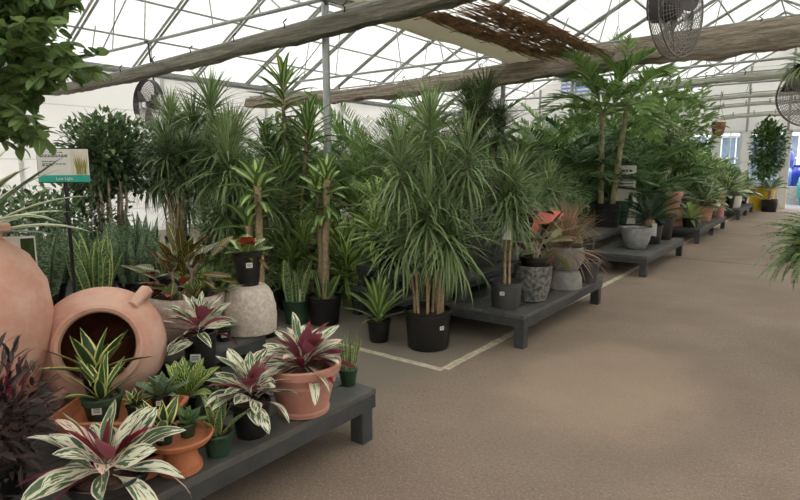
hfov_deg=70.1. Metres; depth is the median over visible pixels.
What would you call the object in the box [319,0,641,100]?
trim
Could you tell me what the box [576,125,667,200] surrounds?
palm
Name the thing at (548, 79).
trim
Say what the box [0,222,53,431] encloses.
jar
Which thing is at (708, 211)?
pot
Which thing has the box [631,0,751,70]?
roof beam
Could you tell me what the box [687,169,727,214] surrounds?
aglaonema
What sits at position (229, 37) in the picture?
trim
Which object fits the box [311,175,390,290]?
dracaena
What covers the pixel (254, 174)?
plant
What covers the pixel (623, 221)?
planter
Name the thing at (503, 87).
trim
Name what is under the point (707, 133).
tree
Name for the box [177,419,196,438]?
pot
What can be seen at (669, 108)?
tree
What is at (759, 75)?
curtain
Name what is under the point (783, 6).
trim
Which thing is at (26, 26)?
ficus tree
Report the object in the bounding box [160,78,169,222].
trim
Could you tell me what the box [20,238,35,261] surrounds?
photo
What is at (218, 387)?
peperomia
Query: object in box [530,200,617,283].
cordyline
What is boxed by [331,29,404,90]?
trim
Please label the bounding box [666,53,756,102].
trim
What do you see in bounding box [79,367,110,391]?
pot
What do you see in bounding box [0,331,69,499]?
plant
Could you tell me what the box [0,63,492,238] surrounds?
wall
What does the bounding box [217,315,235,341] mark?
seedling
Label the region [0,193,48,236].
potted shrub
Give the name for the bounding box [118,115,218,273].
tree
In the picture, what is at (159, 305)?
bowl
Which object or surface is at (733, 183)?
aglaonema
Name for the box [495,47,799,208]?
wall
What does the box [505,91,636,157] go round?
areca palm
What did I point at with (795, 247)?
fern
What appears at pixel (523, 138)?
tree
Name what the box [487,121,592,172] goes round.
areca palm
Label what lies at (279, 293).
pot
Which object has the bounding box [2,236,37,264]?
sign
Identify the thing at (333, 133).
areca palm
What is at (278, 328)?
floor line
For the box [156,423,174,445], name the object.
pot
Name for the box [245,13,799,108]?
wooden beam
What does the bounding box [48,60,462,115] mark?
trim
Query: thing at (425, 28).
cloth
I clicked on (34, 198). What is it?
potted shrub
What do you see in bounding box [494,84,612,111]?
trim
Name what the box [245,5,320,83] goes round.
trim
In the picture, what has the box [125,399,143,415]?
pot
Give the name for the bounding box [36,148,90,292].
sign
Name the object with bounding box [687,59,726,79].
trim
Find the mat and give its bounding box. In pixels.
[414,0,614,64]
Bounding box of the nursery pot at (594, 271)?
[578,259,600,282]
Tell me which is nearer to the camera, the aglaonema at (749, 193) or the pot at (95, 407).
the pot at (95, 407)
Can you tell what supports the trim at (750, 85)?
attached to the wall at (738, 124)
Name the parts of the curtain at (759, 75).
rail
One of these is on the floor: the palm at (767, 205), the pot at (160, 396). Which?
the palm at (767, 205)
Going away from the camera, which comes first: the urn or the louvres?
the urn
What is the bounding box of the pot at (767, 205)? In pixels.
[760,199,778,211]
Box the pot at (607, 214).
[593,202,621,227]
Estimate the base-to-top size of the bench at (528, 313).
0.300 m
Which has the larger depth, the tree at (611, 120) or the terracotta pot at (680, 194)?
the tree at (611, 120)
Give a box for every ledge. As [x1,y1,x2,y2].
[774,171,779,198]
[777,186,797,203]
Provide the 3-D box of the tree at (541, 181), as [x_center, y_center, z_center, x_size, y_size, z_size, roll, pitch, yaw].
[1.624,-0.372,7.449,1.220,1.638,1.370,1,9,9]
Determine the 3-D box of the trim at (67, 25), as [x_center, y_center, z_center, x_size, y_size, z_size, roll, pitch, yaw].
[-3.930,-4.729,13.965,0.044,0.038,30.500,6,11,36]
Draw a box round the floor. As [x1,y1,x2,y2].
[158,201,799,499]
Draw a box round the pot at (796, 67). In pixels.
[794,64,799,78]
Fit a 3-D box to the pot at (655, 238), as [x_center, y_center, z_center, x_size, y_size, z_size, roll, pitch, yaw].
[4.016,-0.262,9.200,0.414,0.300,0.414,6,11,36]
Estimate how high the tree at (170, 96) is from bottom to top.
2.099 m
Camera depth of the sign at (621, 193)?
9.82 m
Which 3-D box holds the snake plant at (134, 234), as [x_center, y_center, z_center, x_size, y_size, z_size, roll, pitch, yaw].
[-2.241,-0.006,4.852,0.476,0.677,0.336,1,9,7]
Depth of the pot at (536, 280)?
5.19 m
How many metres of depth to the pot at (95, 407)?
2.50 m
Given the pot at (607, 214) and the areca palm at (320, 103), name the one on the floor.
the areca palm at (320, 103)
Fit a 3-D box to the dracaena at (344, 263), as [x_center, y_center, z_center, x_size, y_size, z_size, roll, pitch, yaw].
[-0.807,0.045,6.293,1.245,1.295,1.114,0,8,-3]
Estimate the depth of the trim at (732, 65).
19.19 m
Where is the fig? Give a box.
[747,114,793,186]
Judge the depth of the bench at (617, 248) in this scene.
8.43 m
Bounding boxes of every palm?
[167,117,365,276]
[242,109,384,262]
[257,88,491,245]
[287,101,501,276]
[353,93,563,202]
[379,114,510,162]
[407,123,569,203]
[472,127,599,188]
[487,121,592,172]
[489,141,575,204]
[502,127,658,201]
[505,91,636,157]
[525,142,617,213]
[529,34,709,227]
[530,115,668,219]
[550,117,693,200]
[553,143,656,219]
[567,141,716,203]
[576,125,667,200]
[578,158,657,222]
[613,189,687,243]
[615,139,718,219]
[640,139,730,186]
[683,137,740,176]
[755,177,788,211]
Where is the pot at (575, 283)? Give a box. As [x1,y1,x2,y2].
[551,269,581,290]
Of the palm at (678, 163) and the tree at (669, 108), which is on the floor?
the palm at (678, 163)
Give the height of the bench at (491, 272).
0.220 m
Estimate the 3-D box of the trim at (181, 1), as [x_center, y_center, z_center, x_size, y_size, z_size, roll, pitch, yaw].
[-2.970,-4.739,10.456,7.622,2.071,0.144,6,11,36]
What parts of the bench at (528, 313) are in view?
leg, leg, leg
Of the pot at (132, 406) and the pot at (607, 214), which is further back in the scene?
the pot at (607, 214)
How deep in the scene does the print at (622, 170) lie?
9.80 m
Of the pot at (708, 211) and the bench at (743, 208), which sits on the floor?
the bench at (743, 208)
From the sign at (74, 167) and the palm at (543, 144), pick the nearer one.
the sign at (74, 167)
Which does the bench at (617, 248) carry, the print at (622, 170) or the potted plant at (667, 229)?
the potted plant at (667, 229)
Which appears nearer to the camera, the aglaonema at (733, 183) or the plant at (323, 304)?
the plant at (323, 304)
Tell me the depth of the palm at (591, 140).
9.65 m
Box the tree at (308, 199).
[245,114,350,260]
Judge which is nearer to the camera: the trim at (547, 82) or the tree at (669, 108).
the tree at (669, 108)
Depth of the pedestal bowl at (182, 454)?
2.31 m
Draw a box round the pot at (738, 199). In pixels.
[726,190,741,207]
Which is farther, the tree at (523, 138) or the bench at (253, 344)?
the tree at (523, 138)
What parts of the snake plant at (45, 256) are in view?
pot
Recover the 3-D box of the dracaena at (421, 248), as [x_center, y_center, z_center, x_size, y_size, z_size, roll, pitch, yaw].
[0.351,-0.270,5.717,0.974,1.014,0.872,-5,10,-28]
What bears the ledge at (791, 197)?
on the ground
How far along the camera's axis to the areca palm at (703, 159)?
15.45 m
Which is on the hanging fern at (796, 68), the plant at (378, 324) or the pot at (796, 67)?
the pot at (796, 67)
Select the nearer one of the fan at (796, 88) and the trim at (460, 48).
the fan at (796, 88)
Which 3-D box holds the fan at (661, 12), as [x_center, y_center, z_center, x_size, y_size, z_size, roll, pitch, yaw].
[2.110,-2.171,4.412,0.725,1.338,0.292,-7,11,-39]
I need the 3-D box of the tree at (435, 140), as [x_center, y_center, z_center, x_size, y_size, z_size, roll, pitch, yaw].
[0.188,-0.465,7.239,1.403,1.884,1.575,-7,11,-40]
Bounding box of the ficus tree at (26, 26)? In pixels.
[0,0,113,160]
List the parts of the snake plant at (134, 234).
pot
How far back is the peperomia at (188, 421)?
2.37 m
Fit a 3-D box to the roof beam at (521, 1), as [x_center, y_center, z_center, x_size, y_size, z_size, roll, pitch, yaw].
[2.150,-4.056,9.455,0.044,0.038,30.500,6,11,36]
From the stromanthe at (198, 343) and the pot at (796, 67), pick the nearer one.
the stromanthe at (198, 343)
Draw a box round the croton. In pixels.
[120,221,241,301]
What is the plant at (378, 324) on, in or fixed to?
on the floor
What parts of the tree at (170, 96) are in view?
pot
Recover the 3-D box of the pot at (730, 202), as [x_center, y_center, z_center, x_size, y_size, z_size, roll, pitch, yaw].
[9.510,-1.398,16.656,0.494,0.350,0.494,-3,9,-20]
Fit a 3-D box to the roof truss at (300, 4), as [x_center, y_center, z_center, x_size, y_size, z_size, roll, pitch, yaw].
[-3.750,-4.582,9.428,7.600,2.039,0.056,6,11,36]
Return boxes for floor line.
[277,327,443,370]
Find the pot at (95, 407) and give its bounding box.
[80,387,122,421]
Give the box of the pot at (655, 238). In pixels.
[636,223,662,243]
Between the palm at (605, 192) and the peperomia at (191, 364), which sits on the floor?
the palm at (605, 192)
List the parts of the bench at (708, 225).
leg, leg, leg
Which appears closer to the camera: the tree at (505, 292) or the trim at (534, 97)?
the tree at (505, 292)
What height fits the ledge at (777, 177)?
1.300 m
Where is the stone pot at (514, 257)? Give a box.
[498,228,523,261]
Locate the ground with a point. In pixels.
(787, 206)
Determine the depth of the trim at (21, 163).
11.22 m
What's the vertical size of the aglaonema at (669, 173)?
1.302 m
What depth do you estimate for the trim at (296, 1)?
16.41 m
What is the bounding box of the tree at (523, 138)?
[492,131,585,252]
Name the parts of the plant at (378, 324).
pot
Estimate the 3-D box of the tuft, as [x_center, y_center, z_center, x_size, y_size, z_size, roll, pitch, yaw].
[0.795,-0.668,5.779,0.860,0.692,0.710,-2,9,-10]
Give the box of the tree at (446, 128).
[379,128,470,239]
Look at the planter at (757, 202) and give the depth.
19.52 m
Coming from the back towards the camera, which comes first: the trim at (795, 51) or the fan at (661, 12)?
the trim at (795, 51)
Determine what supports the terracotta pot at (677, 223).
on the bench at (708, 225)
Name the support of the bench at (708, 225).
on the floor
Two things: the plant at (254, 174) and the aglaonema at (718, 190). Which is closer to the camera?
the plant at (254, 174)
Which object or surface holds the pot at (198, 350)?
on the stromanthe at (198, 343)
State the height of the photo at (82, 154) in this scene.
0.149 m
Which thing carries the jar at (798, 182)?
on the ground
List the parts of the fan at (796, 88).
blade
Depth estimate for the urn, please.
5.66 m
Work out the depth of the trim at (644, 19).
12.24 m
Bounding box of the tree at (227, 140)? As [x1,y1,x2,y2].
[164,98,305,286]
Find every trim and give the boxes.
[17,144,27,232]
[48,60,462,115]
[66,0,98,41]
[66,24,507,105]
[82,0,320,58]
[132,0,188,66]
[136,0,533,93]
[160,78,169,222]
[194,0,265,75]
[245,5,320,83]
[261,9,491,86]
[264,93,270,219]
[289,31,355,89]
[290,0,555,80]
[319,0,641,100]
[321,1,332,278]
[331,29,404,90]
[340,102,343,212]
[374,39,562,83]
[376,40,434,85]
[389,47,462,103]
[416,55,486,105]
[420,58,605,106]
[475,0,510,23]
[489,83,525,106]
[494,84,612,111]
[501,62,505,129]
[515,77,556,104]
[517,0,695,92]
[538,89,540,132]
[542,0,575,21]
[543,0,712,50]
[564,0,630,42]
[567,81,573,208]
[598,0,716,73]
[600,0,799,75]
[611,17,646,40]
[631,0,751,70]
[634,0,722,72]
[638,11,793,95]
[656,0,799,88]
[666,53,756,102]
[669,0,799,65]
[675,53,754,97]
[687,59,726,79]
[702,51,777,91]
[718,0,759,58]
[745,66,752,131]
[781,0,786,15]
[787,48,796,129]
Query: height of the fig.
2.578 m
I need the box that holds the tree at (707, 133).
[620,88,723,163]
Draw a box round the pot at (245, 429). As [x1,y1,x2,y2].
[229,392,270,440]
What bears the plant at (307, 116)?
on the floor
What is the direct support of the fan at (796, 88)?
hanging from the trim
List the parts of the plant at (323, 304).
pot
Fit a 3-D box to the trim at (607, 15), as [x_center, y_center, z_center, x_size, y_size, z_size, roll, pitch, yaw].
[5.300,-4.493,8.834,7.600,2.039,0.056,6,11,36]
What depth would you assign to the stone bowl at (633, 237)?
8.49 m
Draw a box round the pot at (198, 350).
[181,327,216,389]
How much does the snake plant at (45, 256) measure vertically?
0.653 m
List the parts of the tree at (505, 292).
pot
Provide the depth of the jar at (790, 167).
23.17 m
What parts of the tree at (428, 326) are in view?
pot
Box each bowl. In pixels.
[147,286,224,341]
[151,420,213,478]
[548,245,584,270]
[621,226,651,248]
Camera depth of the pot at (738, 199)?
16.80 m
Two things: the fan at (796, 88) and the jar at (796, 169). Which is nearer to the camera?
the fan at (796, 88)
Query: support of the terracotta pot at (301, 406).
on the bench at (355, 403)
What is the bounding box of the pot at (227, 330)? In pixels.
[217,327,230,341]
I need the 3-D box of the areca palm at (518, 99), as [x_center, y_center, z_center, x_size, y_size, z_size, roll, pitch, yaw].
[0.856,-1.161,9.396,3.573,2.624,3.446,-4,9,-26]
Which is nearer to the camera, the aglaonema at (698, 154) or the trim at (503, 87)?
the trim at (503, 87)
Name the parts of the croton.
stem, stem, stem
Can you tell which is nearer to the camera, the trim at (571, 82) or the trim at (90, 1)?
the trim at (90, 1)
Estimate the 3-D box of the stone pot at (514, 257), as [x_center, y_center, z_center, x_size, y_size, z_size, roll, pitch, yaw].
[1.164,-0.098,6.205,0.380,0.420,0.380,6,11,36]
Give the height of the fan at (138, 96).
1.538 m
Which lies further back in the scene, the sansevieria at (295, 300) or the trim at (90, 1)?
the trim at (90, 1)
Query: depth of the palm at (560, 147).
9.04 m
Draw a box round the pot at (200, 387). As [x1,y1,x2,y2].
[197,383,203,399]
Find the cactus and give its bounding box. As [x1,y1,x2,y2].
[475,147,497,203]
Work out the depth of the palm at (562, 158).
9.34 m
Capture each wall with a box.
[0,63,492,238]
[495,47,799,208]
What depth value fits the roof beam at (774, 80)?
15.19 m
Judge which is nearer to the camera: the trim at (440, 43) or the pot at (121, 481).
the pot at (121, 481)
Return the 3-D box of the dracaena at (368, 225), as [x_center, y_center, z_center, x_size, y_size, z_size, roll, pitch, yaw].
[-0.103,-0.335,5.807,0.968,1.126,1.082,0,8,-1]
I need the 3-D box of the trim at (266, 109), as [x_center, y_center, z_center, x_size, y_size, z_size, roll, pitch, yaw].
[-3.728,-2.631,16.084,0.060,3.560,0.070,6,11,36]
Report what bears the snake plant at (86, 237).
on the bench
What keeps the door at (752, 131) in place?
in the wall at (738, 124)
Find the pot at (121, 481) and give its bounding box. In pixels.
[64,458,148,499]
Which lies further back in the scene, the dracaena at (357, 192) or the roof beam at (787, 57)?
the roof beam at (787, 57)
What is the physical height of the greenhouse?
4.400 m
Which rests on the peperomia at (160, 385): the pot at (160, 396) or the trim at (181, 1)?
the pot at (160, 396)
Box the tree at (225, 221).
[176,144,308,298]
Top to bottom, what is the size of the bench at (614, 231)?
0.220 m
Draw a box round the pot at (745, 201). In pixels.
[741,196,747,203]
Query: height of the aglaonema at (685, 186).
1.252 m
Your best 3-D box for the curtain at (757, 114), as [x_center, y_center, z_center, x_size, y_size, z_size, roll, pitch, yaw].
[14.239,-4.595,18.849,6.401,0.325,0.116,6,11,36]
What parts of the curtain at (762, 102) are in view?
rail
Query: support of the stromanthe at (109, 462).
on the bench at (355, 403)
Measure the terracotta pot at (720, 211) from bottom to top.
0.600 m
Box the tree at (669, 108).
[605,76,730,202]
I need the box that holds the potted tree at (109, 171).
[53,104,166,239]
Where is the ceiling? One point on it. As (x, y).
(130, 22)
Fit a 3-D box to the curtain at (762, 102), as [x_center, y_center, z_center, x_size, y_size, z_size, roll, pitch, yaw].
[12.793,-4.471,16.918,6.401,0.280,0.096,6,11,36]
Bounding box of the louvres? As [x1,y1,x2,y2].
[560,81,590,99]
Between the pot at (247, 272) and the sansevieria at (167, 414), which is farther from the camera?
the pot at (247, 272)
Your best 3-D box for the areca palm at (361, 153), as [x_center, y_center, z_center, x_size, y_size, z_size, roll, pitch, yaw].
[-0.127,-0.784,7.824,3.077,2.343,3.190,0,8,-2]
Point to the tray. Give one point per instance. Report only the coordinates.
(74, 410)
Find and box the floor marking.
[442,209,747,369]
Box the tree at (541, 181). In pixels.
[502,160,568,252]
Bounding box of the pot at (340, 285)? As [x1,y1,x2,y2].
[313,282,344,305]
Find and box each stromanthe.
[16,399,191,499]
[163,291,237,389]
[205,348,298,440]
[253,312,355,404]
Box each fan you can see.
[133,41,164,128]
[646,0,703,58]
[775,70,799,125]
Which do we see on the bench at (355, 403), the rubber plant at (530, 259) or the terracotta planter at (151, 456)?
the terracotta planter at (151, 456)
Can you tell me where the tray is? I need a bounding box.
[45,395,188,433]
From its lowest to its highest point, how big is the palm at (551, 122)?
2.595 m
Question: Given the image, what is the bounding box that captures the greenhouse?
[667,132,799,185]
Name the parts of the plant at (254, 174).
pot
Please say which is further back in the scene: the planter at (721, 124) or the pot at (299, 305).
the planter at (721, 124)
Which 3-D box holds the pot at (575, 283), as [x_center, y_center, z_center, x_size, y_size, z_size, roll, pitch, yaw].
[1.704,0.292,5.879,0.344,0.185,0.344,6,11,36]
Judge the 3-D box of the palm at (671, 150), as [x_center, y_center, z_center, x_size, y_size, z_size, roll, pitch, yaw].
[4.342,-1.177,11.633,2.977,1.996,2.558,-1,9,-5]
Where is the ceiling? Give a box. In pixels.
[46,0,799,113]
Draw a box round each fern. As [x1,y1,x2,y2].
[601,0,633,41]
[749,212,799,289]
[776,46,799,89]
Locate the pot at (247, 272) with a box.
[231,248,262,286]
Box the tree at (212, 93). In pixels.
[146,65,280,263]
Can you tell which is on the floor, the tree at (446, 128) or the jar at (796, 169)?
the tree at (446, 128)
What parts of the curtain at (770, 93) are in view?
rail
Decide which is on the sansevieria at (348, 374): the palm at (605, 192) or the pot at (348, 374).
the pot at (348, 374)
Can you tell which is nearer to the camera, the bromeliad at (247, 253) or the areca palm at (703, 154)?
the bromeliad at (247, 253)
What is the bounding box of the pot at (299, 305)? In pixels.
[282,297,307,324]
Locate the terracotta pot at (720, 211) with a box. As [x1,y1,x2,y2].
[711,193,725,216]
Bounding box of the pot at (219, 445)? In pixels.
[205,425,233,458]
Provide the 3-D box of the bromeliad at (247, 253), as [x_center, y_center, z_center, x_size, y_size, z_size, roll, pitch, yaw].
[-1.000,0.062,3.722,0.355,0.334,0.325,-2,9,-12]
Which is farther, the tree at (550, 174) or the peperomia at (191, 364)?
the tree at (550, 174)
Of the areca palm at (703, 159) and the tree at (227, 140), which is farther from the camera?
the areca palm at (703, 159)
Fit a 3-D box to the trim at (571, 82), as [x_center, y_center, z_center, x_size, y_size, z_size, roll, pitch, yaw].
[4.244,-2.394,14.295,0.160,3.620,0.160,6,11,36]
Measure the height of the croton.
0.625 m
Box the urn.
[450,204,501,267]
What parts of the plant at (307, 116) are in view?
pot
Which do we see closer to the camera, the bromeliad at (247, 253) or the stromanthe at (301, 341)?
the stromanthe at (301, 341)
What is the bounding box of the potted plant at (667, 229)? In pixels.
[648,200,688,239]
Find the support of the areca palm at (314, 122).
on the floor
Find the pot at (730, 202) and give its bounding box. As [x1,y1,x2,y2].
[725,196,735,208]
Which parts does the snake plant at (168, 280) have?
pot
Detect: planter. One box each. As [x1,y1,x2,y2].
[145,453,163,479]
[604,199,629,224]
[712,91,725,135]
[748,186,776,210]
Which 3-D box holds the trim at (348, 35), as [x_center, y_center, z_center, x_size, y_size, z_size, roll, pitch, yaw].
[-0.162,-5.291,14.159,7.622,2.071,0.144,6,11,36]
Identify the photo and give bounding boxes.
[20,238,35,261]
[70,150,88,174]
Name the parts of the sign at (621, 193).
photo panel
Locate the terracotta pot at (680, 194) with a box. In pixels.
[662,191,682,208]
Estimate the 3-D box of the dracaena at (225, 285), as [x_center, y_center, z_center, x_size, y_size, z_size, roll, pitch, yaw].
[-1.674,0.314,5.677,0.866,0.901,0.775,3,9,17]
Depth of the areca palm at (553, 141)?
9.58 m
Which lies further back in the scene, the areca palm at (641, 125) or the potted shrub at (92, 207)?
the areca palm at (641, 125)
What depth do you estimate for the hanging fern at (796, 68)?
6.06 m
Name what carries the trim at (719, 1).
attached to the wall at (738, 124)
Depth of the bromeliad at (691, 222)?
11.47 m
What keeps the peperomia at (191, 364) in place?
on the bench at (355, 403)
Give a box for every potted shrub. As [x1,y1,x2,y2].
[0,183,98,241]
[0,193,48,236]
[24,180,142,240]
[91,219,132,280]
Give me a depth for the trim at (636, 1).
11.44 m
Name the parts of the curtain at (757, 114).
rail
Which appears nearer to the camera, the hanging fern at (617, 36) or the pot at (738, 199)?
the hanging fern at (617, 36)
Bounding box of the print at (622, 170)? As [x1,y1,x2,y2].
[620,170,632,186]
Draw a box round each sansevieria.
[39,328,154,391]
[59,351,140,421]
[121,387,154,415]
[127,394,178,445]
[186,391,251,458]
[282,254,311,324]
[338,332,360,386]
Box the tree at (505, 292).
[460,144,561,309]
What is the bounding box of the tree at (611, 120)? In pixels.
[554,90,650,212]
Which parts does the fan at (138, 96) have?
blade, blade, motor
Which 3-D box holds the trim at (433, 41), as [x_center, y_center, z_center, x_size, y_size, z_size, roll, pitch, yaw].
[1.710,-5.659,16.627,7.622,2.071,0.144,6,11,36]
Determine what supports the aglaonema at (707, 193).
on the bench at (708, 225)
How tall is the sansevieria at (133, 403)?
0.132 m
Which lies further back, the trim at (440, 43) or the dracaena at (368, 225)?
the trim at (440, 43)
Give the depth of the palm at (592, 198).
11.58 m
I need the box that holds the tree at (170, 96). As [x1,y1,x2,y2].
[115,85,202,243]
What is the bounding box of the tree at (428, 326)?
[333,70,530,352]
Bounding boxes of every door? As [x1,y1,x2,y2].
[748,131,784,204]
[782,130,799,208]
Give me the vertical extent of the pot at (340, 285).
0.253 m
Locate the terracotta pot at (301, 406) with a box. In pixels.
[262,353,340,419]
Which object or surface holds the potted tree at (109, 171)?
on the bench at (69, 288)
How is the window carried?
in the wall at (738, 124)
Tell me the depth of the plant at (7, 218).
2.63 m
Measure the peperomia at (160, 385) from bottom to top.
0.177 m
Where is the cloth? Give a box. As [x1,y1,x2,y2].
[328,0,542,63]
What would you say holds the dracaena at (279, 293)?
on the floor
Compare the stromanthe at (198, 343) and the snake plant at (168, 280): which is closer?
the stromanthe at (198, 343)
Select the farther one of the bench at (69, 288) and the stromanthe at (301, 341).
the bench at (69, 288)
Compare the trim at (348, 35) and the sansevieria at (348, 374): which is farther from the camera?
the trim at (348, 35)
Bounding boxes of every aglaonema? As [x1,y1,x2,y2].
[636,166,693,218]
[640,166,703,207]
[681,177,730,220]
[685,146,723,203]
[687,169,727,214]
[698,175,729,217]
[700,148,732,170]
[713,162,752,208]
[736,169,759,200]
[741,170,762,203]
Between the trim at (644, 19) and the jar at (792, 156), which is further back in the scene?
the jar at (792, 156)
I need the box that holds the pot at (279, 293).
[274,287,284,309]
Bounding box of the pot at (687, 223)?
[682,217,699,227]
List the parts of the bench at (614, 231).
leg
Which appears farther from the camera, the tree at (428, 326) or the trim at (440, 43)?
the trim at (440, 43)
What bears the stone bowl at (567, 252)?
on the pot at (575, 283)
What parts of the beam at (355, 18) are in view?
rail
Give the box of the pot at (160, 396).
[150,392,171,411]
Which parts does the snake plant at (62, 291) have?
pot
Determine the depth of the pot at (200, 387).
3.07 m
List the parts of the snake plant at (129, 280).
pot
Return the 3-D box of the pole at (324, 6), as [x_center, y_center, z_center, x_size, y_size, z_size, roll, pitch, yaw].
[-0.946,-1.374,7.451,0.160,3.620,0.160,6,11,36]
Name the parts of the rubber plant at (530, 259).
pot, stem, stem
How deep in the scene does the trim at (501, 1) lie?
9.06 m
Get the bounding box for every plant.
[0,151,94,234]
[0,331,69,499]
[13,220,80,301]
[29,227,67,305]
[61,222,110,255]
[66,230,128,291]
[100,227,160,291]
[105,212,157,284]
[140,357,218,418]
[152,234,194,286]
[213,155,290,338]
[245,51,341,301]
[289,152,354,325]
[344,271,414,342]
[493,203,581,270]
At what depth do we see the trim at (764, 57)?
20.16 m
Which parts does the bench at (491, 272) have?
leg, leg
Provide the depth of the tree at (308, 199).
6.71 m
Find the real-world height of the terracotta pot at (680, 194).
0.340 m
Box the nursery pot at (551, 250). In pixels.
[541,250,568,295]
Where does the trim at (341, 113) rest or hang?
attached to the wall at (55, 109)
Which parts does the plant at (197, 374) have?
pot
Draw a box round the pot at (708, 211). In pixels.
[695,205,713,220]
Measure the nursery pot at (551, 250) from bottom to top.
0.462 m
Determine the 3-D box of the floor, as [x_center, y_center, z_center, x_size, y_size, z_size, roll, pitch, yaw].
[4.445,0.364,8.406,23.200,0.100,30.550,6,11,36]
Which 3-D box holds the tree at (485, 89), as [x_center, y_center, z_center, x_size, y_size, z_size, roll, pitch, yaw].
[1.218,-1.165,8.225,1.654,2.980,1.479,-2,9,-15]
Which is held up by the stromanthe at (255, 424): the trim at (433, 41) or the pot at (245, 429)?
the pot at (245, 429)
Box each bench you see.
[3,355,375,499]
[66,262,233,293]
[133,328,265,378]
[350,273,602,348]
[356,253,541,302]
[536,220,636,249]
[546,234,683,277]
[635,213,725,243]
[683,203,753,219]
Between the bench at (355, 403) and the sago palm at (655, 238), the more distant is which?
the sago palm at (655, 238)
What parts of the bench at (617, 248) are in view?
leg, leg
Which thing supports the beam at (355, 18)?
hanging from the wall at (55, 109)
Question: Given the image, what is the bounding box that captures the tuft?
[456,154,499,215]
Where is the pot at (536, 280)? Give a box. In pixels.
[514,262,552,301]
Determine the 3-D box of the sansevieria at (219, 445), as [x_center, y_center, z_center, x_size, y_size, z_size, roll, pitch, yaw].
[-0.792,0.767,2.464,0.288,0.252,0.303,2,9,15]
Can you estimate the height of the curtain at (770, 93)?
0.308 m
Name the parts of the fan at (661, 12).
motor, blade, blade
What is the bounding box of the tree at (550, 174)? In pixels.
[525,160,610,268]
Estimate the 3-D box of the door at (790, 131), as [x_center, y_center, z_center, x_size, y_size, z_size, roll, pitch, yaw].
[14.563,-2.737,19.544,2.220,2.750,0.150,6,11,36]
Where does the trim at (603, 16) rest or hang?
attached to the ceiling
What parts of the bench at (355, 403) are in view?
leg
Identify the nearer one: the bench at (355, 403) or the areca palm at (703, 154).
the bench at (355, 403)
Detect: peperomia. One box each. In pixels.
[135,371,190,411]
[167,358,219,399]
[168,405,208,438]
[196,369,241,410]
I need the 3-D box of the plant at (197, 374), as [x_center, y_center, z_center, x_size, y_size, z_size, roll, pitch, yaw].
[-1.053,0.691,2.856,0.404,0.288,0.354,6,11,36]
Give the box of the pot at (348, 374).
[339,365,357,386]
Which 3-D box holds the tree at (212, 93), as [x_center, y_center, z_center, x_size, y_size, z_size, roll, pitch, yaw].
[-2.036,-0.913,6.282,1.515,2.209,1.564,-4,10,-27]
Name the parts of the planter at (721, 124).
pot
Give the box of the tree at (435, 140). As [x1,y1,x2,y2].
[364,140,464,249]
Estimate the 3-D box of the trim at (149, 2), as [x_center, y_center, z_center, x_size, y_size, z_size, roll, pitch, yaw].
[-3.170,-5.146,13.327,0.044,0.038,30.500,6,11,36]
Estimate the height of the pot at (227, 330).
0.075 m
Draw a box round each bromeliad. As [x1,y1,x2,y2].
[219,234,273,286]
[674,198,713,227]
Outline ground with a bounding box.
[747,199,799,208]
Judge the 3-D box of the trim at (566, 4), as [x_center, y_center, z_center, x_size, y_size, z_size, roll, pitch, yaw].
[4.982,-4.434,8.414,7.622,2.071,0.144,6,11,36]
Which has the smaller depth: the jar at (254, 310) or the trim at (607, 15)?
the jar at (254, 310)
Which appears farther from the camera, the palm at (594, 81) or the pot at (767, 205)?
the pot at (767, 205)
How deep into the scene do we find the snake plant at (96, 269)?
4.08 m
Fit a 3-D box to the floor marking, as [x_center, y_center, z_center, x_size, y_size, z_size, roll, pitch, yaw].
[6.416,-0.282,12.382,0.084,0.001,20.240,6,11,36]
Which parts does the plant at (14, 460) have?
pot, stem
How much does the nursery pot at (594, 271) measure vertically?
0.220 m
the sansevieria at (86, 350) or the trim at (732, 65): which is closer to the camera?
the sansevieria at (86, 350)
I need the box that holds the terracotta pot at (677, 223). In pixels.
[665,208,682,225]
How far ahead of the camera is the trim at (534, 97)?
18.68 m
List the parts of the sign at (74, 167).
post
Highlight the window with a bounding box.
[718,132,741,167]
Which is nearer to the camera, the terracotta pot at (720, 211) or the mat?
the mat
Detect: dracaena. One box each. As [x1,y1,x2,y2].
[198,245,277,292]
[263,218,317,309]
[274,198,371,307]
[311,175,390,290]
[340,166,421,269]
[386,178,465,268]
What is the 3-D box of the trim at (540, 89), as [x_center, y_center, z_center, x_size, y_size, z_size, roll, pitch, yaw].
[6.202,-6.048,25.321,0.070,2.095,0.059,6,11,36]
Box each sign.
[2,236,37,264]
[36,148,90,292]
[616,165,636,224]
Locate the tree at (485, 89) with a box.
[438,63,533,200]
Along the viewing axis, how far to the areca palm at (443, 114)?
9.72 m
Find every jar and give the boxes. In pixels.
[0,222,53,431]
[41,286,166,410]
[222,282,276,337]
[777,149,794,167]
[787,166,793,185]
[791,165,799,185]
[797,177,799,204]

